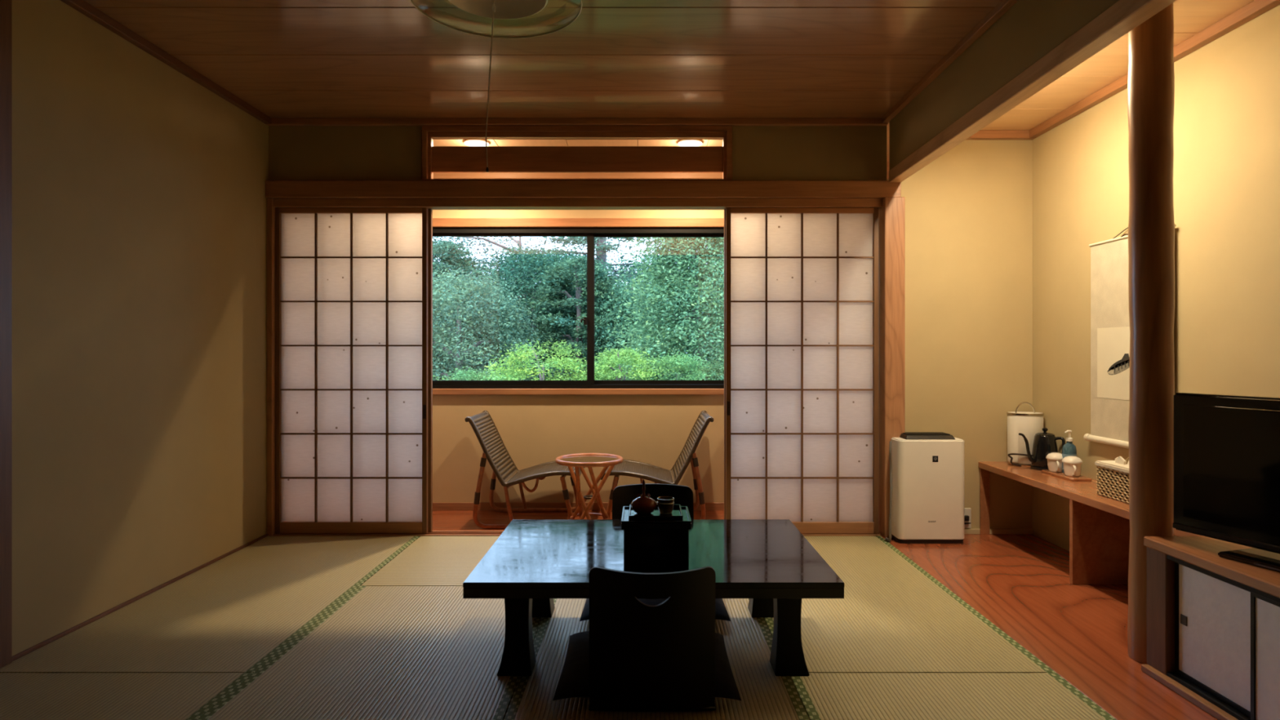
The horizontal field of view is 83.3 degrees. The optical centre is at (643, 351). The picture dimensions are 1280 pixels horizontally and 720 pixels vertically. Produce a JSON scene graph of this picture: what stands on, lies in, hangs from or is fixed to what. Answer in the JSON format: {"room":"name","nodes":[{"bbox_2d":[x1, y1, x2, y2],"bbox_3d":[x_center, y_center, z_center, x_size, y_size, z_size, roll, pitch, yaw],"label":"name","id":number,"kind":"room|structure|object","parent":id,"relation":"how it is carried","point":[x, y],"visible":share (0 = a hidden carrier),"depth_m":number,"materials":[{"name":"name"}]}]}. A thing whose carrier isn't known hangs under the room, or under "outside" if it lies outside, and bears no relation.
{"room":"traditional dwelling","nodes":[
{"label":"traditional dwelling","id":0,"kind":"room"},
{"bbox_2d":[12,0,268,656],"bbox_3d":[-2.224,-0.141,3.290,0.120,2.593,1.780,0,0,0],"label":"wall","id":1,"kind":"structure","parent":0,"point":[140,201],"depth_m":2.99,"materials":[{"name":"paint"}]},
{"bbox_2d":[12,533,267,661],"bbox_3d":[-2.158,1.048,3.284,0.012,0.014,1.679,0,0,0],"label":"baseboard","id":2,"kind":"structure","parent":1,"relation":"attached to","point":[29,650],"depth_m":2.98,"materials":[{"name":"brown wood"}]},
{"bbox_2d":[84,0,1001,163],"bbox_3d":[-0.425,-1.401,1.325,4.350,0.127,7.850,0,0,0],"label":"ceiling","id":3,"kind":"structure","parent":0,"point":[285,59],"depth_m":3.25,"materials":[{"name":"brown wood"}]},
{"bbox_2d":[464,139,488,146],"bbox_3d":[-1.071,-1.339,4.610,0.156,0.013,0.156,0,0,0],"label":"recessed light","id":4,"kind":"object","parent":3,"relation":"in","point":[468,142],"visible":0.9,"depth_m":4.59,"materials":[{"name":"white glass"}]},
{"bbox_2d":[409,0,582,172],"bbox_3d":[-0.452,-0.944,2.200,0.525,0.788,0.525,0,0,0],"label":"pendant lamp","id":5,"kind":"object","parent":3,"relation":"hanging from","point":[494,9],"visible":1,"depth_m":2.33,"materials":[{"name":"clear glass"}]},
{"bbox_2d":[677,139,702,146],"bbox_3d":[0.294,-1.339,4.610,0.156,0.013,0.156,0,0,0],"label":"recessed light","id":6,"kind":"object","parent":3,"relation":"in","point":[682,142],"visible":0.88,"depth_m":4.59,"materials":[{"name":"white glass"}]},
{"bbox_2d":[507,236,663,313],"bbox_3d":[-1.038,-1.045,15.822,3.953,10.801,4.109,0,0,-13],"label":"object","id":7,"kind":"object","parent":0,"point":[606,248],"visible":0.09,"depth_m":15.52,"materials":[{"name":"white"}]},
{"bbox_2d":[0,534,1217,719],"bbox_3d":[-0.005,1.124,0.788,4.517,0.141,6.777,0,0,0],"label":"floor","id":8,"kind":"structure","parent":0,"point":[276,628],"depth_m":2.58,"materials":[{"name":"beige wicker"}]},
{"bbox_2d":[588,566,715,711],"bbox_3d":[0.024,0.834,2.244,0.372,0.442,0.519,0,0,0],"label":"chair","id":9,"kind":"object","parent":8,"relation":"on","point":[643,657],"visible":1,"depth_m":2.07,"materials":[{"name":"black paint"}]},
{"bbox_2d":[552,631,741,700],"bbox_3d":[0.009,1.003,2.356,0.554,0.070,0.488,0,0,0],"label":"floor cushion","id":10,"kind":"object","parent":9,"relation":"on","point":[574,680],"visible":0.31,"depth_m":2.22,"materials":[{"name":"fabric"}]},
{"bbox_2d":[612,483,693,519],"bbox_3d":[0.040,0.834,3.100,0.372,0.442,0.509,0,0,0],"label":"chair","id":11,"kind":"object","parent":8,"relation":"on","point":[622,495],"visible":0.14,"depth_m":3.29,"materials":[{"name":"black paint"}]},
{"bbox_2d":[579,598,730,621],"bbox_3d":[0.043,1.003,2.967,0.575,0.070,0.465,0,0,0],"label":"floor cushion","id":12,"kind":"object","parent":11,"relation":"on","point":[721,612],"visible":0.07,"depth_m":2.80,"materials":[{"name":"fabric"}]},
{"bbox_2d":[462,519,844,675],"bbox_3d":[0.030,0.885,2.654,1.184,0.340,0.844,0,0,0],"label":"table","id":13,"kind":"object","parent":8,"relation":"on","point":[770,563],"visible":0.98,"depth_m":2.41,"materials":[{"name":"black paint"}]},
{"bbox_2d":[621,506,691,571],"bbox_3d":[0.040,0.632,2.450,0.230,0.166,0.226,0,0,0],"label":"box","id":14,"kind":"object","parent":13,"relation":"on","point":[648,545],"visible":0.94,"depth_m":2.35,"materials":[{"name":"black wood"}]},
{"bbox_2d":[628,504,683,520],"bbox_3d":[0.039,0.546,2.455,0.180,0.016,0.178,0,0,0],"label":"tray","id":15,"kind":"object","parent":14,"relation":"on","point":[677,514],"visible":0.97,"depth_m":2.37,"materials":[{"name":"black paint"}]},
{"bbox_2d":[631,479,657,514],"bbox_3d":[-0.001,0.490,2.450,0.089,0.117,0.089,0,0,0],"label":"teapot","id":16,"kind":"object","parent":15,"relation":"on","point":[642,504],"visible":1,"depth_m":2.42,"materials":[{"name":"brown ceramic"}]},
{"bbox_2d":[631,505,656,514],"bbox_3d":[-0.001,0.533,2.450,0.086,0.030,0.086,0,0,0],"label":"bowl","id":17,"kind":"object","parent":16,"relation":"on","point":[640,509],"depth_m":2.42,"materials":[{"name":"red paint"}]},
{"bbox_2d":[657,502,674,514],"bbox_3d":[0.074,0.530,2.452,0.058,0.038,0.058,0,0,0],"label":"tea cup","id":18,"kind":"object","parent":15,"relation":"on","point":[664,508],"visible":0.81,"depth_m":2.43,"materials":[{"name":"black ceramic"}]},
{"bbox_2d":[657,496,674,503],"bbox_3d":[0.074,0.516,2.452,0.058,0.038,0.058,0,0,0],"label":"tea cup","id":19,"kind":"object","parent":18,"relation":"on","point":[662,500],"visible":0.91,"depth_m":2.44,"materials":[{"name":"black ceramic"}]},
{"bbox_2d":[878,196,905,537],"bbox_3d":[1.427,0.086,4.155,0.115,1.937,0.130,0,0,0],"label":"post","id":20,"kind":"object","parent":8,"relation":"on","point":[891,215],"visible":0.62,"depth_m":4.09,"materials":[{"name":"brown wood"}]},
{"bbox_2d":[890,431,964,543],"bbox_3d":[1.587,0.756,4.034,0.373,0.597,0.159,0,0,0],"label":"air purifier","id":21,"kind":"object","parent":8,"relation":"on","point":[928,467],"visible":1,"depth_m":3.96,"materials":[{"name":"white plastic"}]},
{"bbox_2d":[899,431,955,439],"bbox_3d":[1.589,0.471,4.051,0.276,0.027,0.124,0,0,0],"label":"vent","id":22,"kind":"object","parent":21,"relation":"attached to","point":[907,435],"depth_m":4.01,"materials":[{"name":"black plastic"}]},
{"bbox_2d":[978,461,1203,584],"bbox_3d":[2.095,0.845,3.293,0.314,0.420,1.766,0,0,0],"label":"shelf","id":23,"kind":"object","parent":8,"relation":"on","point":[1100,525],"visible":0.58,"depth_m":3.26,"materials":[{"name":"brown wood"}]},
{"bbox_2d":[1006,401,1044,466],"bbox_3d":[2.139,0.458,4.051,0.210,0.354,0.173,0,0,0],"label":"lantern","id":24,"kind":"object","parent":23,"relation":"on","point":[1028,424],"visible":0.84,"depth_m":4.00,"materials":[{"name":"metal"}]},
{"bbox_2d":[1018,427,1065,471],"bbox_3d":[2.137,0.523,3.900,0.234,0.224,0.140,0,0,0],"label":"gooseneck kettle","id":25,"kind":"object","parent":23,"relation":"on","point":[1044,443],"visible":0.79,"depth_m":3.86,"materials":[{"name":"black metal"}]},
{"bbox_2d":[1041,469,1092,481],"bbox_3d":[2.153,0.629,3.675,0.110,0.012,0.280,0,0,0],"label":"tray","id":26,"kind":"object","parent":23,"relation":"on","point":[1080,478],"visible":0.74,"depth_m":3.59,"materials":[{"name":"brown wood"}]},
{"bbox_2d":[1045,452,1062,472],"bbox_3d":[2.150,0.574,3.751,0.092,0.098,0.101,0,0,-20],"label":"mug","id":27,"kind":"object","parent":26,"relation":"on","point":[1054,459],"visible":0.95,"depth_m":3.73,"materials":[{"name":"white ceramic"}]},
{"bbox_2d":[1062,430,1076,472],"bbox_3d":[2.195,0.519,3.715,0.069,0.233,0.055,0,0,0],"label":"pump bottle","id":28,"kind":"object","parent":26,"relation":"on","point":[1068,448],"visible":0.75,"depth_m":3.70,"materials":[{"name":"blue plastic"}]},
{"bbox_2d":[1062,455,1083,476],"bbox_3d":[2.159,0.574,3.624,0.092,0.098,0.101,0,0,-20],"label":"mug","id":29,"kind":"object","parent":26,"relation":"on","point":[1072,464],"visible":1,"depth_m":3.60,"materials":[{"name":"white ceramic"}]},
{"bbox_2d":[1094,456,1128,503],"bbox_3d":[2.119,0.534,3.007,0.209,0.203,0.431,0,0,0],"label":"woven basket","id":30,"kind":"object","parent":23,"relation":"on","point":[1113,477],"visible":0.3,"depth_m":3.11,"materials":[{"name":"wicker"}]},
{"bbox_2d":[1127,3,1174,664],"bbox_3d":[1.745,-0.110,2.477,0.135,2.331,0.137,0,0,39],"label":"pillar","id":31,"kind":"structure","parent":8,"relation":"on","point":[1151,73],"depth_m":2.43,"materials":[{"name":"brown wood"}]},
{"bbox_2d":[1141,536,1279,719],"bbox_3d":[1.948,0.834,1.572,0.607,0.443,1.644,0,0,0],"label":"base cabinet","id":32,"kind":"object","parent":8,"relation":"on","point":[1213,620],"visible":0.98,"depth_m":2.14,"materials":[{"name":"brown wood"}]},
{"bbox_2d":[1143,536,1279,598],"bbox_3d":[1.956,0.628,1.572,0.593,0.032,1.644,0,0,0],"label":"countertop","id":33,"kind":"structure","parent":32,"relation":"on","point":[1202,552],"depth_m":2.16,"materials":[{"name":"brown wood"}]},
{"bbox_2d":[1172,392,1279,572],"bbox_3d":[1.884,0.372,2.008,0.238,0.478,0.780,0,0,-17],"label":"television","id":34,"kind":"object","parent":33,"relation":"on","point":[1227,447],"visible":1,"depth_m":2.19,"materials":[{"name":"black plastic"}]},
{"bbox_2d":[268,125,1032,528],"bbox_3d":[0.044,-0.135,4.204,4.417,2.580,0.107,0,0,0],"label":"wall","id":35,"kind":"structure","parent":0,"point":[969,211],"depth_m":4.18,"materials":[{"name":"paint"}]},
{"bbox_2d":[421,125,732,180],"bbox_3d":[-0.385,-1.141,4.173,1.785,0.319,0.085,0,0,0],"label":"window","id":36,"kind":"structure","parent":35,"relation":"in","point":[434,159],"depth_m":4.16,"materials":[{"name":"brown wood"}]},
{"bbox_2d":[266,118,888,125],"bbox_3d":[-0.384,-1.320,4.133,3.560,0.036,0.035,0,0,0],"label":"trim","id":37,"kind":"structure","parent":35,"relation":"attached to","point":[274,122],"depth_m":4.12,"materials":[{"name":"brown wood"}]},
{"bbox_2d":[265,180,901,198],"bbox_3d":[-0.348,-0.931,4.165,3.632,0.096,0.110,0,0,0],"label":"trim","id":38,"kind":"structure","parent":35,"relation":"attached to","point":[273,188],"depth_m":4.11,"materials":[{"name":"brown wood"}]},
{"bbox_2d":[882,0,1018,123],"bbox_3d":[1.378,-1.323,0.757,0.036,0.030,6.715,0,0,0],"label":"trim","id":39,"kind":"structure","parent":35,"relation":"attached to","point":[1003,6],"depth_m":3.18,"materials":[{"name":"brown wood"}]},
{"bbox_2d":[964,507,971,528],"bbox_3d":[1.860,0.963,4.162,0.070,0.115,0.030,0,0,0],"label":"wall outlet","id":40,"kind":"object","parent":35,"relation":"attached to","point":[967,511],"visible":0.67,"depth_m":4.17,"materials":[{"name":"white plastic"}]},
{"bbox_2d":[964,528,1033,534],"bbox_3d":[1.869,1.040,4.171,0.767,0.030,0.012,0,0,0],"label":"baseboard","id":41,"kind":"structure","parent":35,"relation":"attached to","point":[966,531],"depth_m":4.17,"materials":[{"name":"paint"}]},
{"bbox_2d":[966,130,1035,139],"bbox_3d":[1.859,-1.252,4.157,0.789,0.045,0.040,0,0,0],"label":"trim","id":42,"kind":"structure","parent":35,"relation":"attached to","point":[980,135],"depth_m":4.14,"materials":[{"name":"brown wood"}]},
{"bbox_2d":[432,510,879,533],"bbox_3d":[-0.425,1.170,4.692,4.350,0.080,0.915,0,0,0],"label":"floor","id":43,"kind":"structure","parent":0,"point":[442,520],"depth_m":4.93,"materials":[{"name":"brown wood"}]},
{"bbox_2d":[464,410,584,528],"bbox_3d":[-0.780,0.771,4.842,0.731,0.718,0.521,0,0,0],"label":"rattan chair","id":44,"kind":"object","parent":43,"relation":"on","point":[495,451],"visible":0.77,"depth_m":4.72,"materials":[{"name":"wicker"}]},
{"bbox_2d":[555,453,623,519],"bbox_3d":[-0.338,0.890,4.460,0.422,0.473,0.422,0,0,0],"label":"table","id":45,"kind":"object","parent":43,"relation":"on","point":[578,460],"visible":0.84,"depth_m":4.44,"materials":[{"name":"wicker"}]},
{"bbox_2d":[600,410,714,519],"bbox_3d":[0.082,0.771,4.842,0.731,0.718,0.521,0,0,0],"label":"rattan chair","id":46,"kind":"object","parent":43,"relation":"on","point":[642,470],"visible":0.65,"depth_m":4.69,"materials":[{"name":"wicker"}]},
{"bbox_2d":[432,163,889,502],"bbox_3d":[-0.425,-0.107,5.205,4.550,2.675,0.170,0,0,0],"label":"wall","id":47,"kind":"structure","parent":0,"point":[535,429],"depth_m":5.15,"materials":[{"name":"paint"}]},
{"bbox_2d":[432,217,724,388],"bbox_3d":[-0.384,-0.346,5.185,2.620,1.216,0.110,0,0,0],"label":"window","id":48,"kind":"structure","parent":47,"relation":"attached to","point":[590,233],"depth_m":5.15,"materials":[{"name":"brown wood"}]},
{"bbox_2d":[432,388,724,394],"bbox_3d":[-0.384,0.283,5.157,2.600,0.042,0.066,0,0,0],"label":"window sill","id":49,"kind":"structure","parent":47,"relation":"attached to","point":[435,391],"depth_m":5.12,"materials":[{"name":"brown wood"}]},
{"bbox_2d":[432,502,724,510],"bbox_3d":[-0.425,1.103,5.143,4.350,0.055,0.014,0,0,0],"label":"threshold","id":50,"kind":"object","parent":47,"relation":"attached to","point":[436,505],"depth_m":5.14,"materials":[{"name":"brown wood"}]},
{"bbox_2d":[884,441,892,542],"bbox_3d":[1.365,0.774,4.001,0.027,0.562,0.078,0,0,0],"label":"power cord","id":51,"kind":"object","parent":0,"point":[889,540],"visible":1,"depth_m":3.97,"materials":[{"name":"plastic"}]},
{"bbox_2d":[889,0,1119,169],"bbox_3d":[1.432,-1.216,0.753,0.064,0.363,6.707,0,0,0],"label":"beam","id":52,"kind":"structure","parent":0,"point":[1029,29],"depth_m":2.91,"materials":[{"name":"paint"}]},
{"bbox_2d":[888,0,1176,182],"bbox_3d":[1.432,-1.001,0.754,0.072,0.068,6.709,0,0,0],"label":"beam","id":53,"kind":"structure","parent":52,"relation":"attached to","point":[1123,16],"depth_m":2.56,"materials":[{"name":"brown wood"}]},
{"bbox_2d":[980,0,1254,130],"bbox_3d":[1.911,-1.325,0.814,0.885,0.100,6.827,0,0,0],"label":"ceiling","id":54,"kind":"structure","parent":0,"point":[1191,17],"depth_m":3.28,"materials":[{"name":"brown wood"}]},
{"bbox_2d":[1032,4,1279,551],"bbox_3d":[2.313,-0.135,2.438,0.120,2.580,3.677,0,0,0],"label":"wall","id":55,"kind":"structure","parent":0,"point":[1226,127],"depth_m":2.96,"materials":[{"name":"paint"}]},
{"bbox_2d":[1029,0,1279,137],"bbox_3d":[2.233,-1.252,0.768,0.040,0.045,6.737,0,0,0],"label":"trim","id":56,"kind":"structure","parent":55,"relation":"attached to","point":[1253,10],"depth_m":2.94,"materials":[{"name":"brown wood"}]},
{"bbox_3d":[2.244,-0.587,3.320,0.018,0.006,0.006,0,0,0],"label":"nail","id":57,"kind":"object","parent":55,"relation":"attached to","visible":0},
{"bbox_2d":[1083,224,1176,448],"bbox_3d":[2.235,-0.067,3.320,0.038,1.031,0.620,0,0,0],"label":"scroll","id":58,"kind":"object","parent":57,"relation":"hanging from","point":[1109,300],"visible":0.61,"depth_m":3.45,"materials":[{"name":"paper"}]},
{"bbox_3d":[-0.400,-0.108,4.239,4.500,2.675,0.157,0,0,0],"label":"wall","id":59,"kind":"structure","parent":0,"visible":0},
{"bbox_2d":[271,530,882,536],"bbox_3d":[-0.398,1.103,4.183,3.533,0.104,0.104,0,0,0],"label":"threshold","id":60,"kind":"object","parent":59,"relation":"attached to","point":[434,533],"visible":0.16,"depth_m":4.13,"materials":[{"name":"brown wood"}]},
{"bbox_2d":[266,198,275,536],"bbox_3d":[-2.147,0.086,4.178,0.034,1.937,0.105,0,0,0],"label":"post","id":61,"kind":"object","parent":60,"relation":"on","point":[270,209],"visible":0.54,"depth_m":4.12,"materials":[{"name":"brown wood"}]},
{"bbox_2d":[275,208,427,533],"bbox_3d":[-1.691,0.108,4.166,0.876,1.881,0.029,0,0,0],"label":"door","id":62,"kind":"structure","parent":60,"relation":"on","point":[351,284],"depth_m":4.17,"materials":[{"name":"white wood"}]},
{"bbox_2d":[427,208,432,532],"bbox_3d":[-1.677,0.108,4.202,0.877,1.881,0.028,0,0,0],"label":"door","id":63,"kind":"structure","parent":60,"relation":"on","point":[429,211],"depth_m":4.19,"materials":[{"name":"brown wood"}]},
{"bbox_2d":[724,208,725,519],"bbox_3d":[0.908,0.108,4.202,0.880,1.881,0.028,0,0,0],"label":"door","id":64,"kind":"structure","parent":60,"relation":"on","point":[724,209],"depth_m":4.19,"materials":[{"name":"brown wood"}]},
{"bbox_2d":[725,208,878,533],"bbox_3d":[0.914,0.108,4.166,0.880,1.881,0.029,0,0,0],"label":"door","id":65,"kind":"structure","parent":60,"relation":"on","point":[802,284],"depth_m":4.17,"materials":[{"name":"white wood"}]},
{"bbox_2d":[272,198,882,209],"bbox_3d":[-0.380,-0.858,4.178,3.498,0.048,0.095,0,0,0],"label":"trim","id":66,"kind":"structure","parent":59,"relation":"attached to","point":[429,203],"depth_m":4.13,"materials":[{"name":"brown wood"}]},
{"label":"outside","id":67,"kind":"structure","parent":0,"visible":0},
{"bbox_3d":[0.000,4.505,25.200,60.000,0.300,39.600,0,0,0],"label":"ground","id":68,"kind":"structure","parent":67,"visible":0},
{"bbox_2d":[432,236,484,378],"bbox_3d":[-4.024,1.031,13.502,2.396,6.652,2.399,0,0,-5],"label":"tree","id":69,"kind":"object","parent":68,"relation":"on","point":[439,249],"visible":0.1,"depth_m":13.21,"materials":[{"name":"green plant"}]},
{"bbox_2d":[432,366,511,380],"bbox_3d":[-2.037,2.265,8.810,1.520,4.182,1.542,0,0,-22],"label":"shrub","id":70,"kind":"object","parent":68,"relation":"on","point":[464,376],"visible":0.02,"depth_m":8.62,"materials":[{"name":"green plant"}]},
{"bbox_2d":[432,264,554,380],"bbox_3d":[-2.947,1.491,11.535,3.232,5.731,3.291,0,0,12],"label":"tree","id":71,"kind":"object","parent":68,"relation":"on","point":[501,317],"visible":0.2,"depth_m":11.05,"materials":[{"name":"green plant"}]},
{"bbox_2d":[432,241,621,380],"bbox_3d":[-2.273,1.119,13.989,4.943,6.476,4.852,0,0,34],"label":"tree","id":72,"kind":"object","parent":68,"relation":"on","point":[544,259],"visible":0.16,"depth_m":12.94,"materials":[{"name":"green plant"}]},
{"bbox_2d":[480,337,603,380],"bbox_3d":[-1.159,2.096,8.168,1.715,4.519,1.810,0,0,27],"label":"shrub","id":73,"kind":"object","parent":68,"relation":"on","point":[512,372],"visible":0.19,"depth_m":8.13,"materials":[{"name":"green plant"}]},
{"bbox_2d":[432,236,666,346],"bbox_3d":[-2.738,0.469,15.398,6.459,7.774,6.436,0,0,-18],"label":"tree","id":74,"kind":"object","parent":68,"relation":"on","point":[478,238],"visible":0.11,"depth_m":14.68,"materials":[{"name":"green plant"}]},
{"bbox_2d":[525,252,625,380],"bbox_3d":[-1.146,1.317,12.507,2.052,6.080,1.969,0,0,6],"label":"tree","id":75,"kind":"object","parent":68,"relation":"on","point":[557,283],"visible":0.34,"depth_m":12.17,"materials":[{"name":"green plant"}]},
{"bbox_2d":[577,345,662,380],"bbox_3d":[-0.231,2.143,7.975,1.217,4.426,1.258,0,0,-23],"label":"shrub","id":76,"kind":"object","parent":68,"relation":"on","point":[602,372],"visible":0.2,"depth_m":7.88,"materials":[{"name":"green plant"}]},
{"bbox_2d":[557,273,685,380],"bbox_3d":[-0.258,1.494,12.546,3.606,5.725,3.761,0,0,17],"label":"tree","id":77,"kind":"object","parent":68,"relation":"on","point":[615,311],"visible":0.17,"depth_m":12.03,"materials":[{"name":"green plant"}]},
{"bbox_2d":[559,245,721,375],"bbox_3d":[1.239,0.793,18.834,9.102,7.126,9.256,0,0,7],"label":"tree","id":78,"kind":"object","parent":68,"relation":"on","point":[630,246],"visible":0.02,"depth_m":17.77,"materials":[{"name":"green plant"}]},
{"bbox_2d":[595,237,724,380],"bbox_3d":[0.650,0.918,9.518,3.320,6.877,3.227,0,0,-23],"label":"tree","id":79,"kind":"object","parent":68,"relation":"on","point":[691,331],"visible":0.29,"depth_m":9.02,"materials":[{"name":"green plant"}]},
{"bbox_2d":[628,350,716,380],"bbox_3d":[0.424,2.167,8.202,1.457,4.378,1.445,0,0,-40],"label":"shrub","id":80,"kind":"object","parent":68,"relation":"on","point":[683,362],"visible":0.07,"depth_m":8.04,"materials":[{"name":"green plant"}]},
{"bbox_2d":[675,237,724,373],"bbox_3d":[1.458,0.233,11.996,2.590,8.247,2.465,0,0,5],"label":"tree","id":81,"kind":"object","parent":68,"relation":"on","point":[682,237],"visible":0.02,"depth_m":11.78,"materials":[{"name":"green plant"}]},
{"bbox_2d":[689,360,724,380],"bbox_3d":[1.000,2.219,8.591,1.452,4.274,1.406,0,0,0],"label":"shrub","id":82,"kind":"object","parent":68,"relation":"on","point":[717,368],"visible":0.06,"depth_m":8.46,"materials":[{"name":"green plant"}]},
{"bbox_3d":[-2.229,-0.141,-0.100,0.110,2.593,5.000,0,0,0],"label":"wall","id":83,"kind":"structure","parent":0,"visible":0},
{"bbox_2d":[0,0,12,668],"bbox_3d":[-2.164,-0.141,2.388,0.040,2.393,0.115,0,0,0],"label":"post","id":84,"kind":"object","parent":83,"relation":"attached to","point":[6,6],"visible":1,"depth_m":2.42,"materials":[{"name":"brown wood"}]},
{"bbox_2d":[60,0,271,124],"bbox_3d":[-2.147,-1.320,0.757,0.035,0.036,6.715,0,0,0],"label":"trim","id":85,"kind":"structure","parent":83,"relation":"attached to","point":[82,6],"depth_m":3.18,"materials":[{"name":"brown wood"}]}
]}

